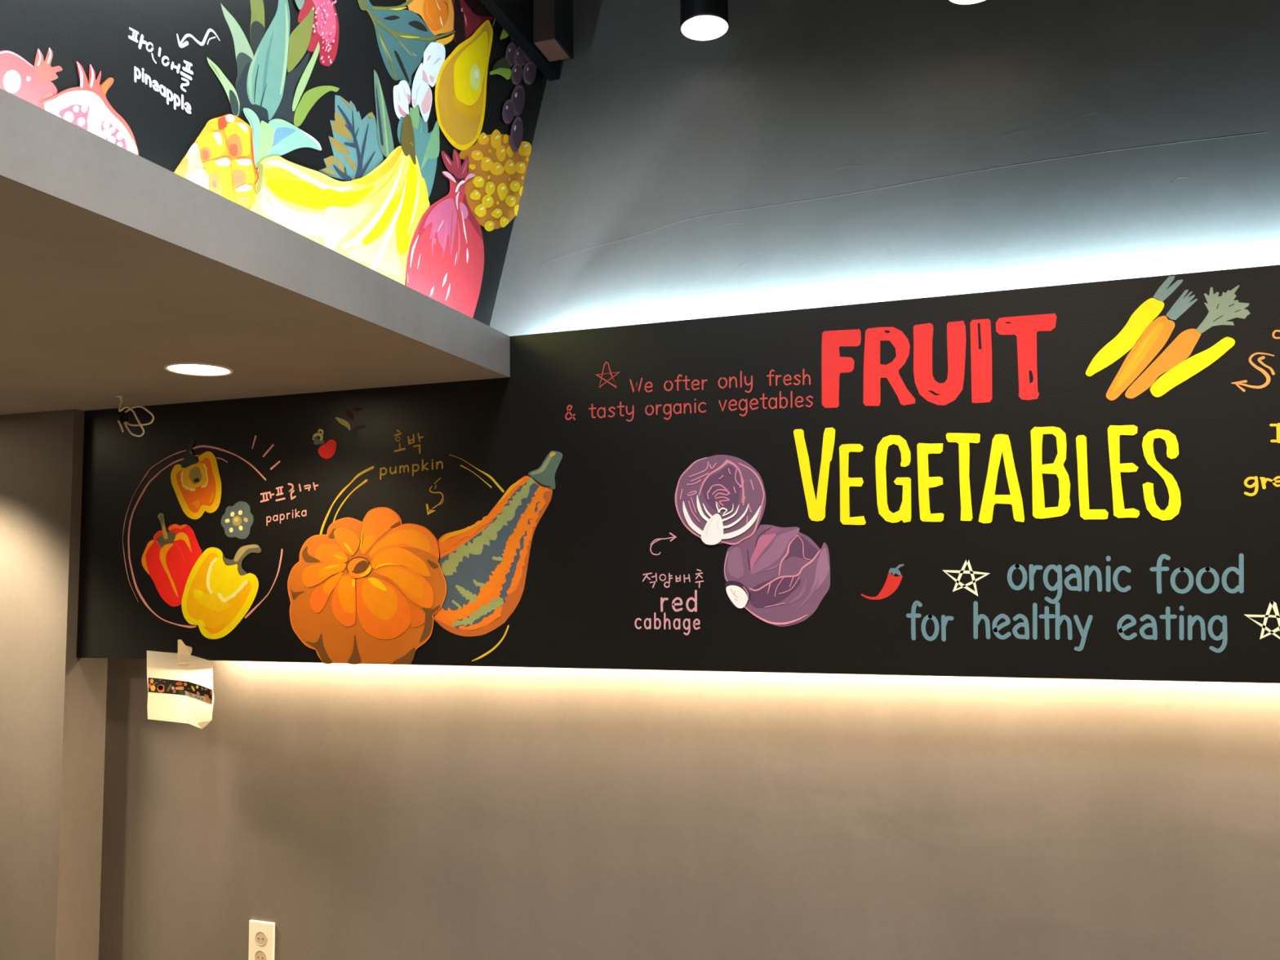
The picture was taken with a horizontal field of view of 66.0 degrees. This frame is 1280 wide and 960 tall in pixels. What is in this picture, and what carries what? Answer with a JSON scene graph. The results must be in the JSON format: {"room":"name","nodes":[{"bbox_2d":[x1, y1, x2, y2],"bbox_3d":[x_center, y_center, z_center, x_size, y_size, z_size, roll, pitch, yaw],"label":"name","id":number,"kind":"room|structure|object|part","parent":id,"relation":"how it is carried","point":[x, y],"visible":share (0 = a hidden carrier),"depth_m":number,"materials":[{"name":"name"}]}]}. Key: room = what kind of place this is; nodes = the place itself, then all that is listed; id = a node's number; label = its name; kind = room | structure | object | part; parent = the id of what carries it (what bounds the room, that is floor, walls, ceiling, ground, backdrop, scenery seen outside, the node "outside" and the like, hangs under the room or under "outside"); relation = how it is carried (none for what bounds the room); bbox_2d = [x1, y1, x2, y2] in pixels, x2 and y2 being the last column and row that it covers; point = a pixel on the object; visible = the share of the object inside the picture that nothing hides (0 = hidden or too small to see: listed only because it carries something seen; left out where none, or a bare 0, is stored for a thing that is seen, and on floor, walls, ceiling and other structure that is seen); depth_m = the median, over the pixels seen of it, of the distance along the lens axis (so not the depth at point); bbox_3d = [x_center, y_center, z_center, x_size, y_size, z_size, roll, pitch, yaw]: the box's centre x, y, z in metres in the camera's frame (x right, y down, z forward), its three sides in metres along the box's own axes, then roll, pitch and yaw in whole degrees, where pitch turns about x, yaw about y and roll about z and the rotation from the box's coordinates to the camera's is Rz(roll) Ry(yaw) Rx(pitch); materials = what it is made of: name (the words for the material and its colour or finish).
{"room":"grocery store","nodes":[
{"label":"grocery store","id":0,"kind":"room"},
{"bbox_2d":[0,408,107,959],"bbox_3d":[-2.750,0.848,4.033,1.409,2.160,0.340,-2,-5,18],"label":"wall","id":1,"kind":"structure","parent":0,"point":[53,700],"depth_m":3.71,"materials":[{"name":"grey paint"}]},
{"bbox_2d":[0,164,510,414],"bbox_3d":[-2.723,-0.467,1.380,3.208,0.016,5.245,-2,-5,18],"label":"ceiling","id":2,"kind":"structure","parent":0,"point":[95,300],"depth_m":2.50,"materials":[{"name":"grey paint"}]},
{"bbox_2d":[115,395,154,436],"bbox_3d":[-1.768,-0.225,3.446,0.151,0.153,0.037,-2,-5,18],"label":"loose cable","id":3,"kind":"object","parent":2,"relation":"hanging from","point":[123,417],"visible":1,"depth_m":3.45,"materials":[{"name":"grey plastic"}]},
{"bbox_2d":[163,362,233,376],"bbox_3d":[-1.351,-0.341,3.018,0.196,0.012,0.196,-2,-5,18],"label":"recessed light","id":4,"kind":"object","parent":2,"relation":"in","point":[197,369],"visible":0.99,"depth_m":3.02,"materials":[{"name":"white ceramic"}]},
{"bbox_2d":[98,0,1279,959],"bbox_3d":[0.948,-0.205,3.403,6.691,4.050,0.972,-2,-5,18],"label":"wall","id":5,"kind":"structure","parent":0,"point":[362,811],"depth_m":3.19,"materials":[{"name":"grey paint"}]},
{"bbox_2d":[0,88,510,372],"bbox_3d":[-1.225,-0.602,0.836,0.014,0.120,5.130,-2,-5,18],"label":"ceiling bulkhead edge","id":6,"kind":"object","parent":5,"relation":"attached to","point":[40,144],"depth_m":1.95,"materials":[{"name":"grey paint"}]},
{"bbox_2d":[248,920,275,959],"bbox_3d":[-1.353,1.672,3.522,0.106,0.183,0.013,-2,-5,18],"label":"wall outlet","id":7,"kind":"object","parent":5,"relation":"attached to","point":[261,933],"visible":1,"depth_m":3.52,"materials":[{"name":"plastic"}]},
{"bbox_2d":[254,950,266,959],"bbox_3d":[-1.353,1.703,3.514,0.051,0.051,0.004,-2,-5,18],"label":"socket","id":8,"kind":"object","parent":7,"relation":"attached to","point":[259,954],"depth_m":3.51,"materials":[{"name":"white plastic"}]},
{"bbox_2d":[254,931,266,946],"bbox_3d":[-1.354,1.638,3.520,0.051,0.051,0.004,-2,-5,18],"label":"socket","id":9,"kind":"object","parent":7,"relation":"attached to","point":[260,937],"depth_m":3.52,"materials":[{"name":"white plastic"}]},
{"bbox_2d":[76,264,1279,683],"bbox_3d":[0.644,0.026,2.921,5.789,1.077,0.150,-2,-5,18],"label":"board","id":10,"kind":"object","parent":5,"relation":"attached to","point":[1077,481],"visible":1,"depth_m":2.94,"materials":[{"name":"black paint"}]},
{"bbox_3d":[-1.755,0.170,3.624,0.050,0.097,0.001,-2,-5,18],"label":"stem","id":11,"kind":"part","parent":10,"relation":"part of","materials":[{"name":"paint"}]},
{"bbox_2d":[146,639,213,728],"bbox_3d":[-1.656,0.730,3.539,0.309,0.310,0.021,-3,-5,20],"label":"paper sheet","id":12,"kind":"object","parent":10,"relation":"attached to","point":[180,684],"visible":1,"depth_m":3.53,"materials":[{"name":"white paper"}]},
{"bbox_2d":[148,679,212,703],"bbox_3d":[-1.652,0.756,3.530,0.287,0.081,0.010,-2,-5,18],"label":"picture","id":13,"kind":"object","parent":12,"relation":"attached to","point":[160,691],"depth_m":3.53,"materials":[{"name":"paper"}]},
{"bbox_3d":[-1.649,-0.096,3.610,0.080,0.103,0.001,-2,-5,18],"label":"stem","id":14,"kind":"part","parent":10,"relation":"part of","materials":[{"name":"paint"}]},
{"bbox_3d":[-1.416,0.284,3.502,0.168,0.110,0.001,-2,-5,18],"label":"stem","id":15,"kind":"part","parent":10,"relation":"part of","materials":[{"name":"paint"}]},
{"bbox_3d":[-0.955,0.296,3.347,0.100,0.073,0.001,-2,-5,18],"label":"stem","id":16,"kind":"part","parent":10,"relation":"part of","materials":[{"name":"paint"}]},
{"bbox_3d":[-0.304,-0.031,3.162,0.121,0.124,0.001,-2,-5,18],"label":"stem","id":17,"kind":"part","parent":10,"relation":"part of","materials":[{"name":"paint"}]},
{"bbox_3d":[0.292,0.342,2.936,0.077,0.083,0.001,-2,-5,18],"label":"cut stem","id":18,"kind":"part","parent":10,"relation":"part of","materials":[{"name":"paint"}]},
{"bbox_3d":[-0.576,-2.493,0.809,7.800,0.120,7.600,-2,-5,18],"label":"ceiling","id":19,"kind":"structure","parent":0,"visible":0},
{"bbox_2d":[479,0,560,80],"bbox_3d":[-1.259,-2.119,1.332,0.046,0.520,5.820,-2,-5,18],"label":"ceiling beam","id":20,"kind":"structure","parent":19,"relation":"attached to","point":[515,16],"depth_m":3.73,"materials":[{"name":"black metal"}]},
{"bbox_2d":[533,0,573,62],"bbox_3d":[-0.340,-1.927,3.870,0.101,0.505,0.160,-2,-5,18],"label":"post","id":21,"kind":"object","parent":19,"relation":"hanging from","point":[553,20],"visible":1,"depth_m":3.79,"materials":[{"name":"black metal"}]},
{"bbox_3d":[-0.343,-1.677,3.848,0.087,0.003,0.150,-2,-5,18],"label":"plate","id":22,"kind":"part","parent":21,"relation":"part of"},
{"bbox_2d":[680,0,728,40],"bbox_3d":[0.231,-1.926,3.613,0.174,0.566,0.174,-2,-5,18],"label":"lamp","id":23,"kind":"object","parent":19,"relation":"hanging from","point":[700,20],"visible":1,"depth_m":3.55,"materials":[{"name":"black metal"}]},
{"bbox_2d":[947,0,986,4],"bbox_3d":[1.063,-1.911,3.179,0.174,0.691,0.174,-2,-5,18],"label":"lamp","id":24,"kind":"object","parent":19,"relation":"hanging from","point":[955,2],"visible":1,"depth_m":3.22,"materials":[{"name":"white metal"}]},
{"bbox_3d":[-1.384,-1.442,1.282,0.130,1.874,5.750,-2,-5,18],"label":"wall","id":25,"kind":"structure","parent":0,"visible":0},
{"bbox_2d":[0,0,546,326],"bbox_3d":[-1.279,-1.265,1.279,0.021,1.510,5.836,-2,-5,18],"label":"board","id":26,"kind":"object","parent":25,"relation":"attached to","point":[395,137],"visible":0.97,"depth_m":2.61,"materials":[{"name":"black paint"}]},
{"bbox_3d":[-1.083,-0.757,1.806,0.001,0.075,0.058,-2,-5,18],"label":"crown","id":27,"kind":"part","parent":26,"relation":"part of","materials":[{"name":"paint"}]},
{"bbox_3d":[-1.051,-0.769,1.901,0.001,0.056,0.082,-2,-5,18],"label":"crown","id":28,"kind":"part","parent":26,"relation":"part of","materials":[{"name":"paint"}]},
{"bbox_3d":[-0.786,-1.351,2.788,0.001,0.046,0.062,-2,-5,18],"label":"stem","id":29,"kind":"part","parent":26,"relation":"part of","materials":[{"name":"green paint"}]},
{"bbox_3d":[-0.703,-1.042,2.995,0.001,0.143,0.086,-2,-5,18],"label":"banana stem","id":30,"kind":"part","parent":26,"relation":"part of","materials":[{"name":"paint"}]},
{"bbox_3d":[-0.604,-1.031,3.291,0.001,0.161,0.234,-2,-5,18],"label":"crown","id":31,"kind":"part","parent":26,"relation":"part of","materials":[{"name":"paint"}]},
{"bbox_3d":[-0.577,-1.078,3.388,0.001,0.027,0.049,-2,-5,18],"label":"knob","id":32,"kind":"part","parent":26,"relation":"part of","materials":[{"name":"yellow paint"}]},
{"bbox_3d":[-0.568,-0.983,3.401,0.001,0.045,0.078,-2,-5,18],"label":"knob","id":33,"kind":"part","parent":26,"relation":"part of","materials":[{"name":"paint"}]},
{"bbox_3d":[-0.566,-1.130,3.430,0.001,0.051,0.090,-2,-5,18],"label":"knob","id":34,"kind":"part","parent":26,"relation":"part of","materials":[{"name":"paint"}]},
{"bbox_3d":[-0.561,-1.037,3.429,0.001,0.052,0.084,-2,-5,18],"label":"knob","id":35,"kind":"part","parent":26,"relation":"part of","materials":[{"name":"paint"}]},
{"bbox_3d":[-0.556,-0.941,3.431,0.001,0.056,0.088,-2,-5,18],"label":"knob","id":36,"kind":"part","parent":26,"relation":"part of","materials":[{"name":"paint"}]},
{"bbox_3d":[-0.553,-1.204,3.483,0.001,0.055,0.085,-2,-5,18],"label":"knob","id":37,"kind":"part","parent":26,"relation":"part of","materials":[{"name":"paint"}]},
{"bbox_3d":[-0.542,-1.120,3.501,0.001,0.065,0.095,-2,-5,18],"label":"knob","id":38,"kind":"part","parent":26,"relation":"part of","materials":[{"name":"paint"}]},
{"bbox_3d":[-0.539,-0.986,3.490,0.001,0.060,0.092,-2,-5,18],"label":"knob","id":39,"kind":"part","parent":26,"relation":"part of","materials":[{"name":"paint"}]},
{"bbox_3d":[-0.534,-0.901,3.490,0.001,0.047,0.076,-2,-5,18],"label":"knob","id":40,"kind":"part","parent":26,"relation":"part of","materials":[{"name":"paint"}]},
{"bbox_3d":[-0.534,-1.039,3.514,0.001,0.057,0.077,-2,-5,18],"label":"knob","id":41,"kind":"part","parent":26,"relation":"part of","materials":[{"name":"paint"}]},
{"bbox_3d":[-0.522,-1.238,3.580,0.001,0.081,0.086,-2,-5,18],"label":"knob","id":42,"kind":"part","parent":26,"relation":"part of","materials":[{"name":"paint"}]},
{"bbox_3d":[-0.516,-0.963,3.554,0.001,0.048,0.088,-2,-5,18],"label":"knob","id":43,"kind":"part","parent":26,"relation":"part of","materials":[{"name":"paint"}]},
{"bbox_3d":[-0.518,-1.127,3.576,0.001,0.062,0.114,-2,-5,18],"label":"knob","id":44,"kind":"part","parent":26,"relation":"part of","materials":[{"name":"paint"}]},
{"bbox_3d":[-0.509,-1.200,3.614,0.001,0.070,0.083,-2,-5,18],"label":"knob","id":45,"kind":"part","parent":26,"relation":"part of","materials":[{"name":"paint"}]},
{"bbox_3d":[-0.503,-1.055,3.610,0.001,0.075,0.090,-2,-5,18],"label":"knob","id":46,"kind":"part","parent":26,"relation":"part of","materials":[{"name":"paint"}]},
{"bbox_3d":[-0.497,-0.943,3.610,0.001,0.046,0.078,-2,-5,18],"label":"knob","id":47,"kind":"part","parent":26,"relation":"part of","materials":[{"name":"paint"}]},
{"bbox_3d":[-0.498,-1.266,3.657,0.001,0.042,0.042,-2,-5,18],"label":"knob","id":48,"kind":"part","parent":26,"relation":"part of","materials":[{"name":"paint"}]},
{"bbox_3d":[-0.485,-1.169,3.680,0.001,0.065,0.101,-2,-5,18],"label":"knob","id":49,"kind":"part","parent":26,"relation":"part of","materials":[{"name":"paint"}]},
{"bbox_3d":[-0.487,-1.230,3.686,0.001,0.050,0.062,-2,-5,18],"label":"knob","id":50,"kind":"part","parent":26,"relation":"part of","materials":[{"name":"paint"}]},
{"bbox_3d":[-0.482,-1.041,3.669,0.001,0.054,0.091,-2,-5,18],"label":"knob","id":51,"kind":"part","parent":26,"relation":"part of","materials":[{"name":"paint"}]},
{"bbox_3d":[-0.471,-1.108,3.714,0.001,0.055,0.090,-2,-5,18],"label":"knob","id":52,"kind":"part","parent":26,"relation":"part of","materials":[{"name":"paint"}]},
{"bbox_3d":[-0.462,-1.018,3.728,0.001,0.051,0.070,-2,-5,18],"label":"knob","id":53,"kind":"part","parent":26,"relation":"part of","materials":[{"name":"paint"}]},
{"bbox_3d":[-0.457,-1.196,3.771,0.001,0.062,0.093,-2,-5,18],"label":"knob","id":54,"kind":"part","parent":26,"relation":"part of","materials":[{"name":"paint"}]},
{"bbox_3d":[-0.452,-1.104,3.772,0.001,0.046,0.053,-2,-5,18],"label":"knob","id":55,"kind":"part","parent":26,"relation":"part of","materials":[{"name":"yellow paint"}]},
{"bbox_3d":[-0.446,-1.284,3.820,0.001,0.083,0.119,-2,-5,18],"label":"knob","id":56,"kind":"part","parent":26,"relation":"part of","materials":[{"name":"paint"}]}
]}

